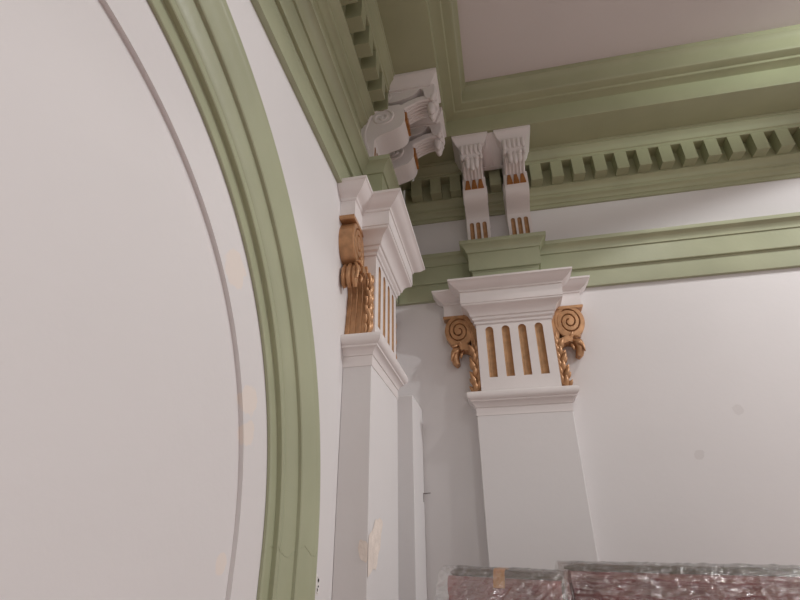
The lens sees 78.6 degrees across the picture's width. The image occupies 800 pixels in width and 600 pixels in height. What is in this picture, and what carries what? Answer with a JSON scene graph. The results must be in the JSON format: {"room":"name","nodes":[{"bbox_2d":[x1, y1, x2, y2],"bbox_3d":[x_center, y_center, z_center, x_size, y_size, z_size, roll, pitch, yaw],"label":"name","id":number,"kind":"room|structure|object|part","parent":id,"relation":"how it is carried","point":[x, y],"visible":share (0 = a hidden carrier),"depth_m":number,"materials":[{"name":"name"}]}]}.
{"room":"ornate hall","nodes":[
{"label":"ornate hall","id":0,"kind":"room"},
{"bbox_2d":[0,0,347,599],"bbox_3d":[-0.663,-0.646,-0.011,0.011,4.350,6.400,-6,-28,10],"label":"wall","id":1,"kind":"structure","parent":0,"point":[133,406],"depth_m":0.83,"materials":[{"name":"white paint"}]},
{"bbox_2d":[147,0,319,599],"bbox_3d":[-0.486,0.351,0.201,0.068,2.766,2.352,-6,-28,10],"label":"trim","id":2,"kind":"structure","parent":1,"relation":"attached to","point":[203,37],"depth_m":1.25,"materials":[{"name":"green paint"}]},
{"bbox_2d":[316,574,319,595],"bbox_3d":[-0.246,0.852,1.460,0.004,0.060,0.037,-6,-28,10],"label":"chipped hole","id":3,"kind":"object","parent":1,"relation":"in","point":[317,578],"visible":0.98,"depth_m":1.46,"materials":[{"name":"paint"}]},
{"bbox_2d":[250,0,399,305],"bbox_3d":[-0.577,-1.534,0.426,0.191,0.318,6.406,-6,-28,10],"label":"trim","id":4,"kind":"structure","parent":1,"relation":"attached to","point":[294,30],"depth_m":1.84,"materials":[{"name":"green paint"}]},
{"bbox_2d":[332,175,424,599],"bbox_3d":[-0.042,1.019,1.792,0.254,3.021,0.930,-6,-28,10],"label":"pilaster","id":5,"kind":"object","parent":1,"relation":"attached to","point":[379,251],"visible":1,"depth_m":1.96,"materials":[{"name":"white paint"}]},
{"bbox_3d":[-0.185,0.012,2.040,0.083,0.308,0.113,-6,-28,10],"label":"stem","id":6,"kind":"part","parent":5,"relation":"part of","materials":[{"name":"gold metal"}]},
{"bbox_3d":[-0.096,0.311,2.148,0.161,0.128,0.585,-6,-28,10],"label":"moulding","id":7,"kind":"part","parent":5,"relation":"part of","materials":[{"name":"white paint"}]},
{"bbox_2d":[313,0,464,197],"bbox_3d":[-0.393,-2.218,0.738,0.594,0.710,6.415,-6,-28,10],"label":"trim","id":8,"kind":"structure","parent":1,"relation":"attached to","point":[371,42],"depth_m":2.52,"materials":[{"name":"green paint"}]},
{"bbox_2d":[361,67,440,156],"bbox_3d":[0.003,-0.920,2.685,0.448,0.654,0.227,-6,-28,10],"label":"corbel","id":9,"kind":"object","parent":1,"relation":"attached to","point":[414,96],"visible":0.84,"depth_m":2.69,"materials":[{"name":"white paint"}]},
{"bbox_2d":[397,395,426,599],"bbox_3d":[0.031,1.605,2.169,0.151,2.322,0.309,-6,-28,10],"label":"trim","id":10,"kind":"structure","parent":1,"relation":"attached to","point":[412,576],"depth_m":2.36,"materials":[{"name":"white paint"}]},
{"bbox_2d":[389,107,445,184],"bbox_3d":[0.057,-0.797,2.924,0.448,0.654,0.227,-6,-28,10],"label":"corbel","id":11,"kind":"object","parent":1,"relation":"attached to","point":[427,136],"visible":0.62,"depth_m":2.93,"materials":[{"name":"white paint"}]},
{"bbox_2d":[396,178,799,599],"bbox_3d":[2.527,0.527,2.328,5.200,4.350,0.001,-6,-28,10],"label":"wall","id":12,"kind":"structure","parent":0,"point":[686,406],"depth_m":2.60,"materials":[{"name":"white paint"}]},
{"bbox_2d":[452,131,490,239],"bbox_3d":[0.488,-0.677,3.166,0.227,0.654,0.427,-6,-28,10],"label":"corbel","id":13,"kind":"object","parent":12,"relation":"attached to","point":[468,149],"visible":0.98,"depth_m":3.15,"materials":[{"name":"white paint"}]},
{"bbox_2d":[482,132,502,170],"bbox_3d":[0.597,-0.966,3.184,0.126,0.124,0.215,-6,-28,10],"label":"corbel infill","id":14,"kind":"object","parent":13,"relation":"attached to","point":[492,156],"visible":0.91,"depth_m":3.18,"materials":[{"name":"white paint"}]},
{"bbox_2d":[493,125,532,234],"bbox_3d":[0.747,-0.703,3.120,0.227,0.654,0.427,-6,-28,10],"label":"corbel","id":15,"kind":"object","parent":12,"relation":"attached to","point":[513,142],"visible":0.95,"depth_m":3.11,"materials":[{"name":"white paint"}]},
{"bbox_2d":[431,266,598,599],"bbox_3d":[0.660,1.244,2.241,0.930,3.021,0.254,-6,-28,10],"label":"pilaster","id":16,"kind":"object","parent":12,"relation":"attached to","point":[522,395],"visible":1,"depth_m":2.59,"materials":[{"name":"white paint"}]},
{"bbox_3d":[0.414,0.408,2.822,0.113,0.308,0.083,-6,-28,10],"label":"stem","id":17,"kind":"part","parent":16,"relation":"part of","materials":[{"name":"gold metal"}]},
{"bbox_3d":[0.664,0.559,2.644,0.585,0.128,0.161,-6,-28,10],"label":"moulding","id":18,"kind":"part","parent":16,"relation":"part of","materials":[{"name":"white paint"}]},
{"bbox_3d":[0.926,0.358,2.731,0.113,0.308,0.083,-6,-28,10],"label":"stem","id":19,"kind":"part","parent":16,"relation":"part of","materials":[{"name":"gold metal"}]},
{"bbox_2d":[397,212,799,305],"bbox_3d":[2.500,-0.398,2.690,5.200,0.318,0.203,-6,-28,10],"label":"trim","id":20,"kind":"structure","parent":12,"relation":"attached to","point":[770,242],"depth_m":2.93,"materials":[{"name":"green paint"}]},
{"bbox_2d":[405,24,799,225],"bbox_3d":[2.457,-1.175,2.882,5.200,0.650,0.579,-6,-28,10],"label":"trim","id":21,"kind":"structure","parent":12,"relation":"attached to","point":[725,111],"depth_m":3.05,"materials":[{"name":"green paint"}]},
{"bbox_2d":[457,0,799,81],"bbox_3d":[2.070,-2.892,0.225,4.700,0.001,5.900,-6,-28,10],"label":"ceiling","id":22,"kind":"structure","parent":0,"point":[499,37],"depth_m":2.80,"materials":[{"name":"paint"}]},
{"label":"floor","id":23,"kind":"structure","parent":0,"visible":0},
{"bbox_2d":[447,568,565,599],"bbox_3d":[0.358,1.554,1.227,0.351,1.549,0.216,-13,-30,23],"label":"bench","id":24,"kind":"object","parent":23,"relation":"on","point":[488,584],"visible":0.99,"depth_m":1.48,"materials":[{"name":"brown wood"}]},
{"bbox_3d":[0.322,0.852,1.516,0.351,0.036,0.044,-13,-30,23],"label":"rail","id":25,"kind":"part","parent":24,"relation":"part of","materials":[{"name":"grey stone"}]},
{"bbox_2d":[441,565,574,599],"bbox_3d":[0.307,1.060,1.371,0.396,0.555,0.228,-13,-30,23],"label":"plastic sheet","id":26,"kind":"object","parent":24,"relation":"on","point":[447,566],"visible":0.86,"depth_m":1.50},
{"bbox_3d":[0.335,1.409,1.251,0.343,1.232,0.025,-13,-30,23],"label":"panel","id":27,"kind":"part","parent":24,"relation":"part of","materials":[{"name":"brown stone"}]},
{"bbox_2d":[564,563,799,599],"bbox_3d":[1.027,1.505,1.152,0.983,1.558,0.214,-12,-29,21],"label":"sofa","id":28,"kind":"object","parent":23,"relation":"on","point":[609,581],"visible":0.98,"depth_m":1.46,"materials":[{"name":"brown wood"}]},
{"bbox_2d":[557,560,799,592],"bbox_3d":[0.979,1.008,1.296,1.027,0.559,0.229,-12,-29,21],"label":"plastic sheet","id":29,"kind":"object","parent":28,"relation":"on","point":[563,562],"visible":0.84,"depth_m":1.50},
{"bbox_3d":[0.992,0.801,1.440,0.983,0.043,0.044,-12,-29,21],"label":"rail","id":30,"kind":"part","parent":28,"relation":"part of","materials":[{"name":"grey stone"}]}
]}

